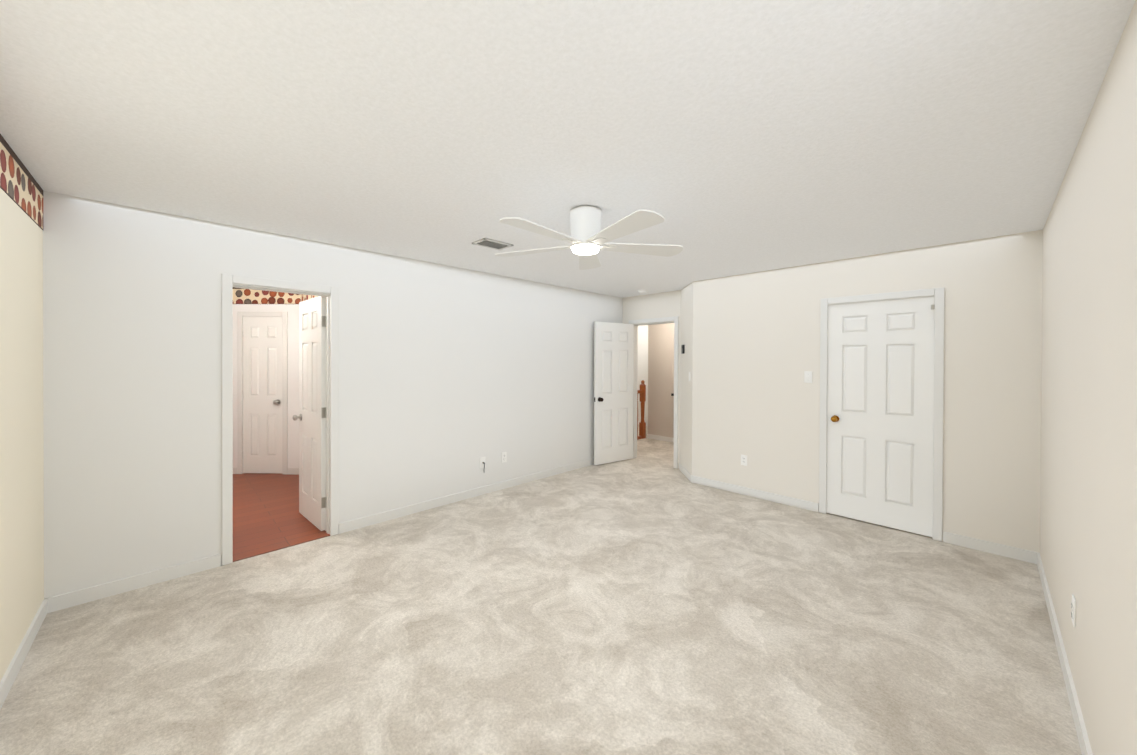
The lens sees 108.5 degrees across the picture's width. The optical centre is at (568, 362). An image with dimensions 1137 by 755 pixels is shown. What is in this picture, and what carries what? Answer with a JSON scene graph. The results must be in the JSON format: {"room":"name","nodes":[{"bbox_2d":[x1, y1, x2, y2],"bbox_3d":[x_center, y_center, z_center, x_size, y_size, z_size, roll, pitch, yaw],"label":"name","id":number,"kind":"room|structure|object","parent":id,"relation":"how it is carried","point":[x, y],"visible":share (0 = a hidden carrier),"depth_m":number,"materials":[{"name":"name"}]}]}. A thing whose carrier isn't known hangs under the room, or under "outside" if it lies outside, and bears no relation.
{"room":"empty bedroom","nodes":[
{"label":"empty bedroom","id":0,"kind":"room"},
{"bbox_2d":[0,188,43,680],"bbox_3d":[-1.658,0.243,0.866,0.120,2.440,4.320,0,0,-44],"label":"wall","id":1,"kind":"structure","parent":0,"point":[21,447],"depth_m":2.00,"materials":[{"name":"paint"}]},
{"bbox_2d":[0,134,42,229],"bbox_3d":[-1.652,-0.862,0.946,0.002,0.230,4.200,0,0,-44],"label":"wallpaper","id":2,"kind":"object","parent":1,"relation":"attached to","point":[21,188],"depth_m":1.98},
{"bbox_2d":[0,599,46,709],"bbox_3d":[-1.666,1.420,0.971,0.013,0.085,4.147,0,0,-44],"label":"baseboard","id":3,"kind":"structure","parent":1,"relation":"attached to","point":[10,674],"depth_m":1.96,"materials":[{"name":"paint"}]},
{"bbox_2d":[233,304,298,467],"bbox_3d":[-5.102,0.206,5.320,3.620,2.440,0.120,0,0,1],"label":"wall","id":4,"kind":"structure","parent":0,"point":[292,310],"depth_m":5.24,"materials":[{"name":"paint"}]},
{"bbox_2d":[243,317,281,472],"bbox_3d":[-3.918,0.415,5.266,0.535,2.008,0.175,0,0,1],"label":"door","id":5,"kind":"structure","parent":4,"relation":"in","point":[262,394],"depth_m":5.25,"materials":[{"name":"paint"}]},
{"bbox_2d":[237,311,287,474],"bbox_3d":[-3.913,0.388,5.296,0.640,2.085,0.136,0,0,1],"label":"door frame","id":6,"kind":"structure","parent":4,"relation":"attached to","point":[242,314],"depth_m":5.23,"materials":[{"name":"paint"}]},
{"bbox_2d":[233,467,298,474],"bbox_3d":[-5.183,1.383,5.261,3.470,0.085,0.013,0,0,1],"label":"baseboard","id":7,"kind":"structure","parent":4,"relation":"attached to","point":[294,471],"depth_m":5.23,"materials":[{"name":"paint"}]},
{"bbox_2d":[233,287,300,303],"bbox_3d":[-5.166,-0.869,5.254,3.485,0.230,0.002,0,0,1],"label":"wallpaper","id":8,"kind":"object","parent":4,"relation":"attached to","point":[245,296],"visible":0.07,"depth_m":5.24},
{"bbox_2d":[233,473,323,553],"bbox_3d":[-4.409,1.456,4.500,2.440,0.054,4.690,0,0,-44],"label":"floor","id":9,"kind":"structure","parent":0,"point":[265,509],"depth_m":3.95,"materials":[{"name":"brown wood"}]},
{"bbox_2d":[233,530,329,561],"bbox_3d":[-2.268,1.466,3.247,0.140,0.044,0.675,1,0,44],"label":"threshold","id":10,"kind":"object","parent":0,"point":[274,547],"visible":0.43,"depth_m":3.22,"materials":[{"name":"brown wood"}]},
{"bbox_2d":[43,191,622,598],"bbox_3d":[-1.143,0.227,4.369,0.120,2.440,5.745,1,0,44],"label":"wall","id":11,"kind":"structure","parent":0,"point":[450,377],"depth_m":2.90,"materials":[{"name":"paint"}]},
{"bbox_2d":[222,273,338,565],"bbox_3d":[-2.256,0.406,3.235,0.152,2.085,0.755,1,0,44],"label":"door frame","id":12,"kind":"structure","parent":11,"relation":"attached to","point":[329,293],"depth_m":3.15,"materials":[{"name":"paint"}]},
{"bbox_2d":[292,296,326,530],"bbox_3d":[-2.326,0.429,3.710,0.650,2.008,0.175,1,0,42],"label":"door","id":13,"kind":"structure","parent":11,"relation":"in","point":[312,416],"depth_m":3.64,"materials":[{"name":"paint"}]},
{"bbox_2d":[44,458,593,612],"bbox_3d":[-1.362,1.404,4.157,0.146,0.085,6.092,1,0,44],"label":"baseboard","id":14,"kind":"structure","parent":11,"relation":"attached to","point":[82,596],"depth_m":2.87,"materials":[{"name":"paint"}]},
{"bbox_2d":[480,457,484,468],"bbox_3d":[-0.930,1.123,4.481,0.040,0.166,0.070,1,0,44],"label":"outlet","id":15,"kind":"object","parent":11,"relation":"attached to","point":[482,462],"visible":0.98,"depth_m":4.48,"materials":[{"name":"plastic"}]},
{"bbox_2d":[502,452,506,462],"bbox_3d":[-0.738,1.086,4.699,0.009,0.115,0.070,1,0,44],"label":"electrical outlet","id":16,"kind":"object","parent":11,"relation":"attached to","point":[504,456],"visible":1,"depth_m":4.70,"materials":[{"name":"plastic"}]},
{"bbox_2d":[0,424,1081,754],"bbox_3d":[0.443,1.476,4.803,8.620,0.050,7.020,0,0,-44],"label":"floor carpet","id":17,"kind":"object","parent":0,"point":[650,600],"visible":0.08,"depth_m":2.13,"materials":[{"name":"beige carpet"}]},
{"bbox_2d":[637,380,645,439],"bbox_3d":[0.967,0.886,7.372,1.355,1.105,0.110,0,0,-44],"label":"stair railing","id":18,"kind":"object","parent":17,"relation":"on","point":[642,423],"visible":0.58,"depth_m":7.77,"materials":[{"name":"brown wood"}]},
{"bbox_2d":[0,0,1134,297],"bbox_3d":[-0.523,-1.036,5.306,9.500,0.080,9.320,0,0,-44],"label":"ceiling","id":19,"kind":"structure","parent":0,"point":[724,138],"depth_m":1.64,"materials":[{"name":"white paint"}]},
{"bbox_2d":[472,238,513,249],"bbox_3d":[-0.628,-0.980,3.391,0.280,0.012,0.200,0,0,-44],"label":"ceiling vent","id":20,"kind":"object","parent":19,"relation":"in","point":[491,243],"visible":1,"depth_m":3.38,"materials":[{"name":"metal"}]},
{"bbox_2d":[495,206,682,269],"bbox_3d":[0.090,-0.840,2.595,1.246,0.279,1.276,0,0,-44],"label":"ceiling fan","id":21,"kind":"object","parent":19,"relation":"hanging from","point":[589,238],"visible":0.98,"depth_m":2.54,"materials":[{"name":"white plastic"}]},
{"bbox_2d":[638,289,647,292],"bbox_3d":[1.016,-0.974,5.602,0.136,0.034,0.136,0,0,-44],"label":"smoke detector","id":22,"kind":"object","parent":19,"relation":"attached to","point":[642,291],"visible":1,"depth_m":5.56,"materials":[{"name":"plastic"}]},
{"bbox_2d":[637,325,647,425],"bbox_3d":[1.757,0.211,9.431,0.120,2.440,2.000,0,0,-44],"label":"wall","id":23,"kind":"structure","parent":0,"point":[642,352],"depth_m":9.38,"materials":[{"name":"paint"}]},
{"bbox_2d":[622,290,680,468],"bbox_3d":[1.304,0.228,5.888,0.120,2.440,1.250,0,0,-44],"label":"wall","id":24,"kind":"structure","parent":0,"point":[659,305],"depth_m":5.83,"materials":[{"name":"paint"}]},
{"bbox_2d":[629,316,678,468],"bbox_3d":[1.252,0.405,5.942,0.152,2.085,0.840,0,0,-44],"label":"door frame","id":25,"kind":"structure","parent":24,"relation":"attached to","point":[663,320],"depth_m":5.82,"materials":[{"name":"paint"}]},
{"bbox_2d":[594,322,633,464],"bbox_3d":[0.668,0.429,5.934,0.735,2.008,0.175,0,0,-35],"label":"entry door","id":26,"kind":"structure","parent":25,"relation":"attached to","point":[613,386],"depth_m":5.90,"materials":[{"name":"paint"}]},
{"bbox_2d":[648,323,673,437],"bbox_3d":[2.255,0.225,7.126,0.120,2.440,2.000,0,0,-44],"label":"wall","id":27,"kind":"structure","parent":0,"point":[660,378],"depth_m":7.59,"materials":[{"name":"paint"}]},
{"bbox_2d":[647,434,673,442],"bbox_3d":[2.161,1.403,7.129,0.013,0.085,1.880,0,0,-44],"label":"baseboard","id":28,"kind":"structure","parent":27,"relation":"attached to","point":[663,438],"depth_m":7.57,"materials":[{"name":"paint"}]},
{"bbox_2d":[680,282,692,474],"bbox_3d":[1.575,0.233,5.275,0.120,2.440,0.601,0,0,1],"label":"wall","id":29,"kind":"structure","parent":0,"point":[686,358],"depth_m":5.25,"materials":[{"name":"paint"}]},
{"bbox_2d":[681,345,684,353],"bbox_3d":[1.508,-0.178,5.395,0.024,0.116,0.084,0,0,2],"label":"thermostat","id":30,"kind":"object","parent":29,"relation":"attached to","point":[682,349],"visible":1,"depth_m":5.37,"materials":[{"name":"black plastic"}]},
{"bbox_2d":[679,463,690,481],"bbox_3d":[1.504,1.410,5.283,0.013,0.085,0.601,0,0,1],"label":"baseboard","id":31,"kind":"structure","parent":29,"relation":"attached to","point":[684,471],"depth_m":5.24,"materials":[{"name":"paint"}]},
{"bbox_2d":[692,230,1042,552],"bbox_3d":[2.519,0.243,4.021,0.120,2.440,2.780,0,0,-44],"label":"wall","id":32,"kind":"structure","parent":0,"point":[756,355],"depth_m":3.50,"materials":[{"name":"paint"}]},
{"bbox_2d":[741,455,746,465],"bbox_3d":[1.940,1.078,4.526,0.009,0.115,0.070,0,0,-44],"label":"electrical outlet","id":33,"kind":"object","parent":32,"relation":"attached to","point":[744,460],"visible":1,"depth_m":4.52,"materials":[{"name":"plastic"}]},
{"bbox_2d":[691,475,818,511],"bbox_3d":[1.972,1.416,4.491,0.013,0.085,1.360,0,0,-44],"label":"baseboard","id":34,"kind":"structure","parent":32,"relation":"attached to","point":[777,498],"depth_m":4.41,"materials":[{"name":"paint"}]},
{"bbox_2d":[804,371,811,382],"bbox_3d":[2.379,0.142,4.065,0.020,0.115,0.070,0,0,-44],"label":"light switch","id":35,"kind":"object","parent":32,"relation":"attached to","point":[807,376],"visible":1,"depth_m":4.07,"materials":[{"name":"plastic"}]},
{"bbox_2d":[826,297,934,536],"bbox_3d":[2.787,0.450,3.691,0.175,2.008,0.785,0,0,-44],"label":"closet door","id":36,"kind":"structure","parent":32,"relation":"in","point":[880,389],"depth_m":3.65,"materials":[{"name":"paint"}]},
{"bbox_2d":[819,287,944,541],"bbox_3d":[2.806,0.423,3.716,0.136,2.085,0.890,0,0,-44],"label":"trim","id":37,"kind":"structure","parent":32,"relation":"attached to","point":[938,294],"depth_m":3.39,"materials":[{"name":"paint"}]},
{"bbox_2d":[943,531,1031,562],"bbox_3d":[3.241,1.428,3.186,0.013,0.085,0.480,0,0,-44],"label":"baseboard","id":38,"kind":"structure","parent":32,"relation":"attached to","point":[951,538],"depth_m":3.17,"materials":[{"name":"paint"}]},
{"bbox_2d":[1040,0,1136,754],"bbox_3d":[1.711,0.255,1.213,5.195,2.440,0.120,0,0,-44],"label":"wall","id":39,"kind":"structure","parent":0,"point":[1088,513],"depth_m":1.43,"materials":[{"name":"paint"}]},
{"bbox_2d":[1032,551,1092,754],"bbox_3d":[1.618,1.432,1.225,5.075,0.085,0.013,0,0,-44],"label":"baseboard","id":40,"kind":"structure","parent":39,"relation":"attached to","point":[1082,735],"depth_m":1.89,"materials":[{"name":"paint"}]},
{"bbox_2d":[1071,594,1075,626],"bbox_3d":[2.188,1.074,1.774,0.070,0.115,0.009,0,0,-44],"label":"electrical outlet","id":41,"kind":"object","parent":39,"relation":"attached to","point":[1073,607],"visible":0.98,"depth_m":1.76,"materials":[{"name":"plastic"}]},
{"bbox_3d":[-2.706,0.219,4.583,0.120,2.440,2.430,0,0,-44],"label":"wall","id":42,"kind":"structure","parent":0,"visible":0},
{"bbox_2d":[301,294,317,301],"bbox_3d":[-2.668,-0.855,4.455,0.002,0.230,2.150,0,0,-44],"label":"wallpaper","id":43,"kind":"object","parent":42,"relation":"attached to","point":[305,297],"visible":0.07,"depth_m":5.00}
]}

